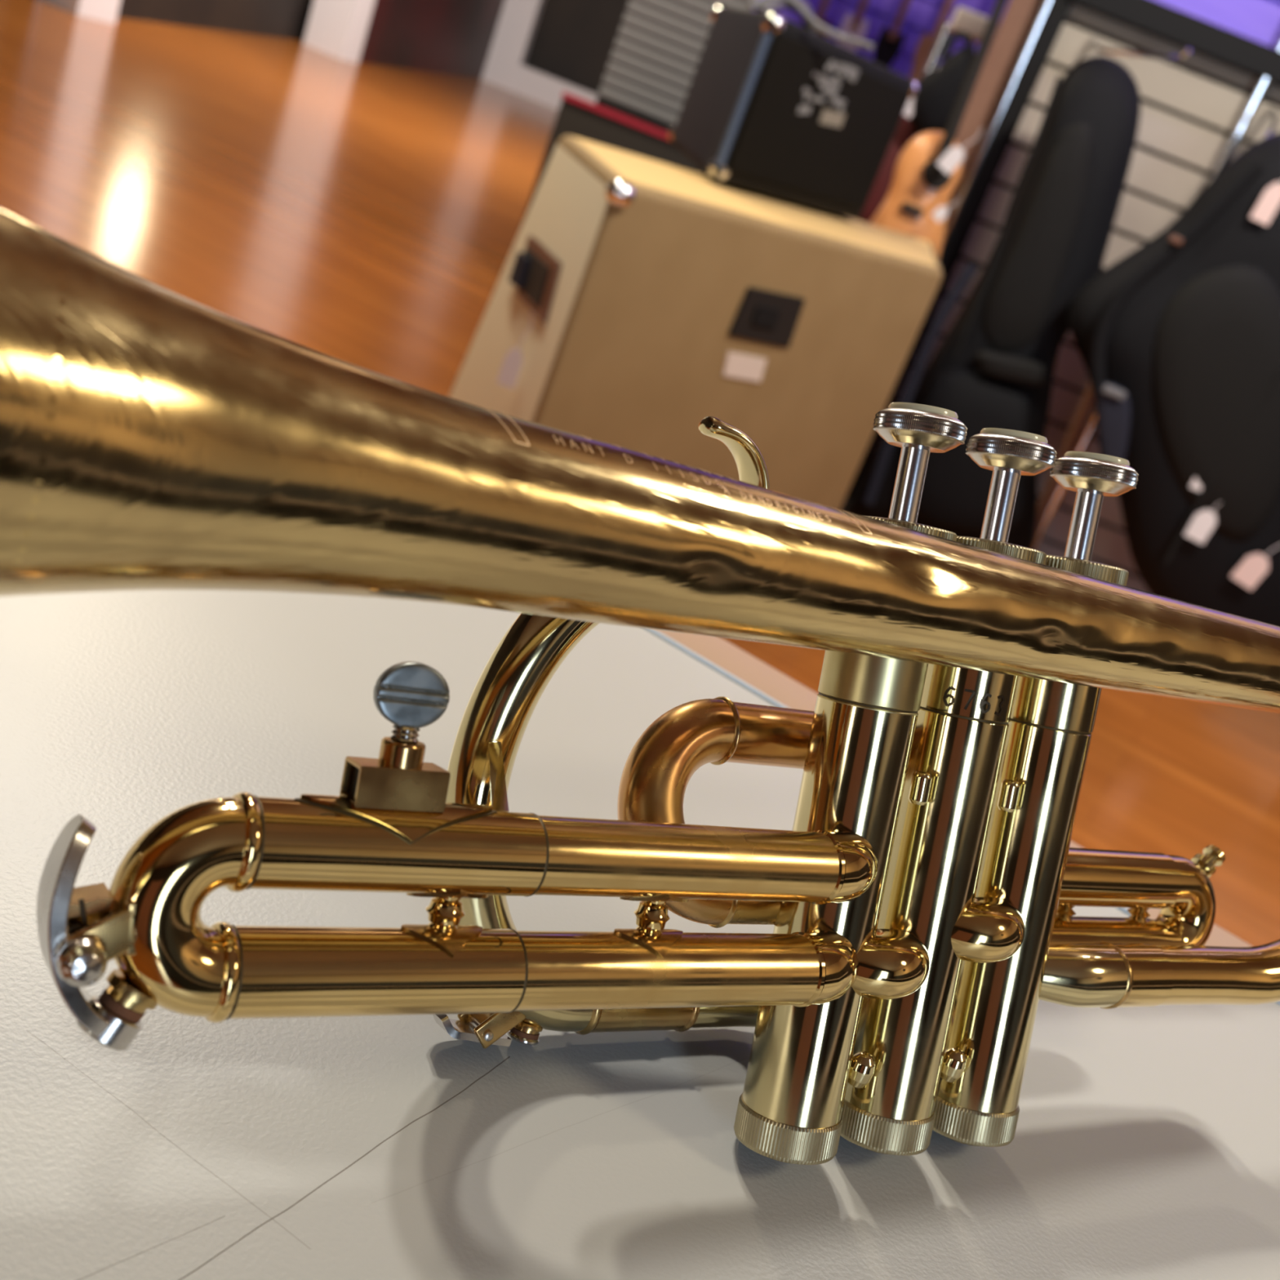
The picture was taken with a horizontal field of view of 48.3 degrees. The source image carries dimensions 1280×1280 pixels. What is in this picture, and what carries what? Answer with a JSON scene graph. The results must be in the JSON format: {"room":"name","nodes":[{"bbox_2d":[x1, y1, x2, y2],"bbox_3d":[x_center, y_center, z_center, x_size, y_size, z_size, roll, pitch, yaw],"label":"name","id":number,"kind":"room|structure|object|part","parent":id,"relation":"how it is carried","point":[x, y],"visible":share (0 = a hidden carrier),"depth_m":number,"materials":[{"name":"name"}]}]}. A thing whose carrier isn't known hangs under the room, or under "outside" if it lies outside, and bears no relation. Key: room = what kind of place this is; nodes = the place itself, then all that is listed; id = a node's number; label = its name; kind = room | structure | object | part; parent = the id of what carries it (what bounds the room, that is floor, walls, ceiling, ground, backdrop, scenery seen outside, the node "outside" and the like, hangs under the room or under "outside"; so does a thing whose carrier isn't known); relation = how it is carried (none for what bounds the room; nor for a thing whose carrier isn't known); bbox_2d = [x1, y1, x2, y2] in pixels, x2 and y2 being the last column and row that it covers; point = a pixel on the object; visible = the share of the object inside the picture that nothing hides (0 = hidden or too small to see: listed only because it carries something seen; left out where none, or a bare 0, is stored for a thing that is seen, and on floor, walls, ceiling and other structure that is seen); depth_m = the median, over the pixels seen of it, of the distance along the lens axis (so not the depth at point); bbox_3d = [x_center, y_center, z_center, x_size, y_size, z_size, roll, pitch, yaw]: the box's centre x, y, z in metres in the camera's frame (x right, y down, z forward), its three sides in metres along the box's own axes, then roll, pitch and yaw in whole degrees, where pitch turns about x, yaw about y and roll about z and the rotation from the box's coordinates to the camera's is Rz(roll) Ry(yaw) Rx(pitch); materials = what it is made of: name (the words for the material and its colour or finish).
{"room":"music instrument store","nodes":[
{"label":"music instrument store","id":0,"kind":"room"},
{"bbox_2d":[116,0,313,40],"bbox_3d":[-2.217,-5.301,8.541,0.100,3.200,3.501,21,21,-1],"label":"wall","id":1,"kind":"structure","parent":0,"point":[280,19],"depth_m":9.31,"materials":[{"name":"grey"}]},
{"bbox_2d":[44,0,120,24],"bbox_3d":[-2.389,-4.675,6.896,0.264,3.200,0.260,29,23,18],"label":"trim","id":2,"kind":"structure","parent":1,"relation":"attached to","point":[105,11],"depth_m":7.39,"materials":[{"name":"white paint"}]},
{"bbox_2d":[358,0,505,79],"bbox_3d":[-1.319,-6.380,11.941,0.100,3.200,4.202,22,21,2],"label":"wall","id":3,"kind":"structure","parent":0,"point":[455,37],"depth_m":12.19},
{"bbox_2d":[302,0,375,63],"bbox_3d":[-1.745,-5.738,10.020,0.329,3.200,0.260,26,22,11],"label":"trim","id":4,"kind":"structure","parent":3,"relation":"attached to","point":[337,28],"depth_m":10.44,"materials":[{"name":"white paint"}]},
{"bbox_2d":[481,0,544,91],"bbox_3d":[-0.856,-6.886,13.578,0.333,3.200,0.260,21,21,-2],"label":"trim","id":5,"kind":"structure","parent":3,"relation":"attached to","point":[517,22],"depth_m":13.89,"materials":[{"name":"white paint"}]},
{"bbox_2d":[524,0,629,94],"bbox_3d":[1.471,-6.111,13.941,10.200,3.200,0.100,22,21,0],"label":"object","id":6,"kind":"structure","parent":0,"point":[573,42],"depth_m":14.24,"materials":[{"name":"black"}]},
{"bbox_2d":[0,0,1279,946],"bbox_3d":[-0.316,-1.636,6.110,10.200,0.050,19.600,22,21,0],"label":"floor","id":7,"kind":"structure","parent":0,"point":[369,216],"depth_m":4.54,"materials":[{"name":"brown wood"}]},
{"bbox_2d":[511,64,597,110],"bbox_3d":[-0.856,-5.409,14.106,0.900,0.260,0.200,22,21,0],"label":"baseboard","id":8,"kind":"structure","parent":7,"relation":"on","point":[531,83],"depth_m":14.00,"materials":[{"name":"white paint"}]},
{"bbox_2d":[520,91,711,228],"bbox_3d":[-0.057,-1.472,4.999,0.620,0.657,0.330,22,21,0],"label":"amplifier","id":9,"kind":"object","parent":7,"relation":"on","point":[576,117],"visible":0.29,"depth_m":4.76,"materials":[{"name":"black"}]},
{"bbox_3d":[0.033,-1.697,4.743,0.620,0.018,0.030,22,21,0],"label":"edge trim","id":10,"kind":"part","parent":9,"relation":"part of","materials":[{"name":"red"}]},
{"bbox_2d":[0,590,1279,1279],"bbox_3d":[-0.451,0.189,0.569,1.380,0.751,0.323,31,23,22],"label":"display table","id":11,"kind":"object","parent":7,"relation":"on","point":[1145,1144],"visible":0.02,"depth_m":0.24,"materials":[{"name":"white laminate"}]},
{"bbox_2d":[0,207,1279,1164],"bbox_3d":[0.064,0.010,0.228,0.459,0.163,0.127,8,25,-32],"label":"trumpet","id":12,"kind":"object","parent":11,"relation":"on","point":[926,881],"visible":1,"depth_m":0.19,"materials":[{"name":"gold metal"}]},
{"bbox_2d":[76,995,142,1051],"bbox_3d":[-0.061,0.044,0.166,0.007,0.006,0.007,8,4,-32],"label":"cup","id":13,"kind":"object","parent":12,"relation":"on","point":[121,1033],"depth_m":0.16,"materials":[{"name":"silver metal"}]},
{"bbox_3d":[-0.059,0.041,0.166,0.006,0.005,0.007,8,4,-32],"label":"cork seat","id":14,"kind":"part","parent":12,"relation":"part of","materials":[{"name":"gold metal"}]},
{"bbox_2d":[339,755,450,812],"bbox_3d":[-0.031,0.018,0.179,0.012,0.005,0.006,8,4,-32],"label":"socket","id":15,"kind":"object","parent":12,"relation":"attached to","point":[379,785],"depth_m":0.18,"materials":[{"name":"gold metal"}]},
{"bbox_2d":[506,1030,539,1045],"bbox_3d":[-0.019,0.066,0.237,0.006,0.002,0.006,8,4,-32],"label":"cup","id":16,"kind":"object","parent":12,"relation":"on","point":[527,1042],"depth_m":0.23,"materials":[{"name":"metal"}]},
{"bbox_3d":[-0.019,0.064,0.237,0.005,0.002,0.005,8,4,-32],"label":"cork seat","id":17,"kind":"part","parent":12,"relation":"part of","materials":[{"name":"gold metal"}]},
{"bbox_3d":[0.033,0.032,0.231,0.016,0.092,0.016,8,4,-32],"label":"valve casing","id":18,"kind":"part","parent":12,"relation":"part of","materials":[{"name":"gold metal"}]},
{"bbox_3d":[0.043,-0.024,0.227,0.005,0.013,0.005,8,4,-32],"label":"piston stem","id":19,"kind":"part","parent":12,"relation":"part of","materials":[{"name":"silver metal"}]},
{"bbox_3d":[0.050,0.034,0.242,0.016,0.092,0.016,8,4,-32],"label":"valve casing","id":20,"kind":"part","parent":12,"relation":"part of","materials":[{"name":"gold metal"}]},
{"bbox_3d":[0.060,-0.022,0.238,0.005,0.013,0.005,8,4,-32],"label":"piston stem","id":21,"kind":"part","parent":12,"relation":"part of","materials":[{"name":"silver metal"}]},
{"bbox_3d":[0.067,0.037,0.252,0.016,0.092,0.016,8,4,-32],"label":"valve casing","id":22,"kind":"part","parent":12,"relation":"part of","materials":[{"name":"gold metal"}]},
{"bbox_3d":[0.077,-0.019,0.249,0.005,0.013,0.005,8,4,-32],"label":"piston stem","id":23,"kind":"part","parent":12,"relation":"part of","materials":[{"name":"silver metal"}]},
{"bbox_3d":[0.117,0.046,0.296,0.009,0.008,0.005,8,4,-32],"label":"pull knob","id":24,"kind":"part","parent":12,"relation":"part of","materials":[{"name":"gold metal"}]},
{"bbox_3d":[-0.260,-0.146,0.551,1.380,0.026,0.003,31,23,22],"label":"edge trim","id":25,"kind":"part","parent":11,"relation":"part of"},
{"bbox_2d":[595,0,756,133],"bbox_3d":[0.152,-2.178,5.093,0.420,1.948,0.048,22,21,0],"label":"amplifier","id":26,"kind":"object","parent":7,"relation":"on","point":[659,45],"visible":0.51,"depth_m":5.12,"materials":[{"name":"grey"}]},
{"bbox_3d":[-0.071,-1.619,5.329,0.420,0.655,0.030,22,21,0],"label":"kick plate","id":27,"kind":"part","parent":26,"relation":"part of","materials":[{"name":"red"}]},
{"bbox_2d":[448,135,942,509],"bbox_3d":[0.202,-0.491,2.835,0.476,0.721,1.592,36,25,32],"label":"amplifier","id":28,"kind":"object","parent":7,"relation":"on","point":[663,299],"visible":0.66,"depth_m":2.33,"materials":[{"name":"beige"}]},
{"bbox_2d":[496,311,533,389],"bbox_3d":[-0.191,-0.455,2.232,0.030,0.124,0.003,22,21,0],"label":"price tag","id":29,"kind":"object","parent":28,"relation":"attached to","point":[513,362],"visible":1,"depth_m":2.24,"materials":[{"name":"white paper"}]},
{"bbox_3d":[-0.166,-0.578,2.287,0.008,0.109,0.290,13,23,-21],"label":"handle","id":30,"kind":"part","parent":28,"relation":"part of","materials":[{"name":"brown"}]},
{"bbox_3d":[0.213,-0.535,2.372,0.006,0.087,0.173,36,26,33],"label":"jack plate","id":31,"kind":"part","parent":28,"relation":"part of","materials":[{"name":"black"}]},
{"bbox_2d":[668,0,918,219],"bbox_3d":[0.319,-1.119,2.955,0.413,0.343,1.040,16,22,-13],"label":"amplifier","id":32,"kind":"object","parent":28,"relation":"on","point":[774,106],"visible":0.98,"depth_m":2.64,"materials":[{"name":"black plastic"}]},
{"bbox_3d":[0.290,-1.198,2.732,0.024,0.063,0.212,34,24,28],"label":"carry handle","id":33,"kind":"part","parent":32,"relation":"part of","materials":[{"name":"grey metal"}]},
{"bbox_2d":[749,0,873,50],"bbox_3d":[0.301,-1.075,2.477,0.228,0.046,0.042,22,21,0],"label":"handle","id":34,"kind":"object","parent":32,"relation":"on","point":[796,4],"visible":1,"depth_m":2.47,"materials":[{"name":"grey plastic"}]},
{"bbox_2d":[726,31,911,209],"bbox_3d":[0.344,-0.957,2.673,0.012,0.238,0.517,34,24,28],"label":"grille","id":35,"kind":"object","parent":32,"relation":"attached to","point":[818,122],"depth_m":2.63,"materials":[{"name":"black fabric"}]},
{"bbox_2d":[850,114,917,223],"bbox_3d":[0.601,-0.954,3.969,0.272,0.968,0.200,22,21,0],"label":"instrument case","id":36,"kind":"object","parent":7,"relation":"on","point":[905,133],"visible":0.09,"depth_m":3.79,"materials":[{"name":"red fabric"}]},
{"bbox_2d":[840,0,1007,511],"bbox_3d":[0.686,-1.024,3.555,0.300,1.450,0.300,22,21,0],"label":"electric guitar","id":37,"kind":"object","parent":7,"relation":"on","point":[919,186],"visible":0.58,"depth_m":3.44,"materials":[{"name":"orange wood"}]},
{"bbox_2d":[931,197,958,222],"bbox_3d":[0.718,-1.019,3.370,0.044,0.069,0.003,22,21,0],"label":"price tag","id":38,"kind":"object","parent":37,"relation":"attached to","point":[940,213],"visible":1,"depth_m":3.37,"materials":[{"name":"white paper"}]},
{"bbox_2d":[936,128,982,175],"bbox_3d":[0.740,-1.142,3.321,0.066,0.122,0.003,22,21,0],"label":"price tag","id":39,"kind":"object","parent":37,"relation":"attached to","point":[953,156],"visible":1,"depth_m":3.33,"materials":[{"name":"white paper"}]},
{"bbox_2d":[921,6,999,77],"bbox_3d":[0.711,-1.314,4.466,0.300,1.304,0.300,22,21,0],"label":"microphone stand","id":40,"kind":"object","parent":7,"relation":"on","point":[974,24],"visible":0.34,"depth_m":4.20,"materials":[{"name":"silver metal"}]},
{"bbox_2d":[845,55,1141,548],"bbox_3d":[0.952,-0.749,3.441,0.478,1.218,0.228,22,21,0],"label":"bag","id":41,"kind":"object","parent":7,"relation":"on","point":[994,366],"visible":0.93,"depth_m":3.37,"materials":[{"name":"black fabric"}]},
{"bbox_2d":[1031,382,1094,548],"bbox_3d":[1.083,-0.426,3.716,0.067,0.576,0.032,22,21,0],"label":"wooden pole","id":42,"kind":"object","parent":7,"relation":"on","point":[1086,404],"visible":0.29,"depth_m":3.67,"materials":[{"name":"brown wood"}]},
{"bbox_2d":[752,0,1009,77],"bbox_3d":[0.816,-2.448,5.886,1.200,2.300,0.040,22,21,0],"label":"wall","id":43,"kind":"structure","parent":0,"point":[921,16],"depth_m":5.81,"materials":[{"name":"purple paint"}]},
{"bbox_2d":[802,0,830,37],"bbox_3d":[0.781,-2.647,5.699,0.109,1.066,0.182,22,21,0],"label":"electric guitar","id":44,"kind":"object","parent":43,"relation":"hanging from","point":[824,5],"visible":0.13,"depth_m":5.67,"materials":[{"name":"red wood"}]},
{"bbox_2d":[837,0,868,51],"bbox_3d":[0.932,-2.638,5.680,0.109,1.066,0.182,22,21,0],"label":"electric guitar","id":45,"kind":"object","parent":43,"relation":"hanging from","point":[852,27],"visible":0.41,"depth_m":5.68,"materials":[{"name":"white paint"}]},
{"bbox_2d":[873,0,911,68],"bbox_3d":[1.078,-2.585,5.678,0.109,1.066,0.182,22,21,0],"label":"electric guitar","id":46,"kind":"object","parent":43,"relation":"hanging from","point":[888,46],"visible":0.49,"depth_m":5.68,"materials":[{"name":"black plastic"}]},
{"bbox_2d":[908,0,954,82],"bbox_3d":[1.234,-2.554,5.667,0.109,1.066,0.182,22,21,0],"label":"electric guitar","id":47,"kind":"object","parent":43,"relation":"hanging from","point":[926,45],"visible":0.34,"depth_m":5.67,"materials":[{"name":"brown wood"}]},
{"bbox_2d":[870,0,1279,591],"bbox_3d":[2.599,-0.577,3.622,3.600,1.950,0.040,22,21,0],"label":"wall","id":48,"kind":"structure","parent":0,"point":[1191,105],"depth_m":3.55,"materials":[{"name":"grey"}]},
{"bbox_2d":[908,31,974,135],"bbox_3d":[0.780,-1.418,3.664,0.145,0.273,0.105,22,21,0],"label":"bag","id":49,"kind":"object","parent":48,"relation":"hanging from","point":[935,101],"visible":0.75,"depth_m":3.62,"materials":[{"name":"black fabric"}]},
{"bbox_2d":[902,65,938,118],"bbox_3d":[0.712,-1.403,3.644,0.048,0.140,0.003,22,21,0],"label":"price tag","id":50,"kind":"object","parent":49,"relation":"attached to","point":[908,112],"visible":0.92,"depth_m":3.66,"materials":[{"name":"white paper"}]},
{"bbox_2d":[846,0,1073,500],"bbox_3d":[1.117,-1.788,3.376,0.045,3.200,0.100,22,21,0],"label":"trim","id":51,"kind":"structure","parent":48,"relation":"attached to","point":[1057,13],"depth_m":3.58,"materials":[{"name":"black metal"}]},
{"bbox_2d":[946,0,1043,221],"bbox_3d":[1.057,-1.823,3.403,0.085,3.200,0.060,22,21,0],"label":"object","id":52,"kind":"structure","parent":48,"relation":"attached to","point":[1019,16],"depth_m":3.55,"materials":[{"name":"brown wood"}]},
{"bbox_2d":[937,0,1053,261],"bbox_3d":[1.085,-1.793,3.357,0.018,3.200,0.060,22,21,0],"label":"upright","id":53,"kind":"object","parent":48,"relation":"attached to","point":[1043,10],"visible":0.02,"depth_m":3.54,"materials":[{"name":"silver metal"}]},
{"bbox_2d":[1090,37,1191,61],"bbox_3d":[1.154,-1.394,3.359,0.058,0.061,0.322,8,25,-32],"label":"wall hook","id":54,"kind":"object","parent":48,"relation":"attached to","point":[1112,51],"visible":1,"depth_m":3.33,"materials":[{"name":"silver metal"}]},
{"bbox_2d":[1032,33,1279,549],"bbox_3d":[1.598,-1.584,3.348,0.022,3.200,0.050,22,21,0],"label":"upright","id":55,"kind":"object","parent":48,"relation":"attached to","point":[1262,82],"visible":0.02,"depth_m":3.49,"materials":[{"name":"silver metal"}]},
{"bbox_2d":[1072,0,1279,85],"bbox_3d":[2.729,-0.903,3.442,3.640,0.062,0.090,22,21,0],"label":"trim","id":56,"kind":"structure","parent":48,"relation":"attached to","point":[1154,18],"depth_m":3.40,"materials":[{"name":"black"}]},
{"bbox_2d":[1265,106,1278,137],"bbox_3d":[1.457,-1.185,3.302,0.020,0.129,0.463,26,22,10],"label":"wall hook","id":57,"kind":"object","parent":48,"relation":"attached to","point":[1275,117],"visible":0.77,"depth_m":3.26,"materials":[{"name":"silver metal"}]},
{"bbox_2d":[1067,132,1279,626],"bbox_3d":[1.436,-0.525,3.273,1.008,1.107,0.281,22,21,0],"label":"bag","id":58,"kind":"object","parent":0,"point":[1177,340],"visible":0.92,"depth_m":3.19,"materials":[{"name":"black fabric"}]},
{"bbox_2d":[1189,476,1202,491],"bbox_3d":[1.282,-0.391,3.232,0.026,0.110,0.003,22,21,0],"label":"price tag","id":59,"kind":"object","parent":58,"relation":"attached to","point":[1195,485],"visible":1,"depth_m":3.25,"materials":[{"name":"white paper"}]},
{"bbox_2d":[1183,502,1221,544],"bbox_3d":[1.302,-0.295,3.264,0.056,0.152,0.003,22,21,0],"label":"price tag","id":60,"kind":"object","parent":58,"relation":"attached to","point":[1203,522],"visible":1,"depth_m":3.28,"materials":[{"name":"white paper"}]},
{"bbox_2d":[1230,545,1279,590],"bbox_3d":[1.425,-0.193,3.283,0.074,0.162,0.003,22,21,0],"label":"price tag","id":61,"kind":"object","parent":58,"relation":"attached to","point":[1255,566],"visible":1,"depth_m":3.30,"materials":[{"name":"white paper"}]},
{"bbox_2d":[1249,182,1279,226],"bbox_3d":[1.353,-0.967,3.022,0.045,0.171,0.003,22,21,0],"label":"price tag","id":62,"kind":"object","parent":58,"relation":"attached to","point":[1268,202],"visible":1,"depth_m":3.04,"materials":[{"name":"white paper"}]}
]}

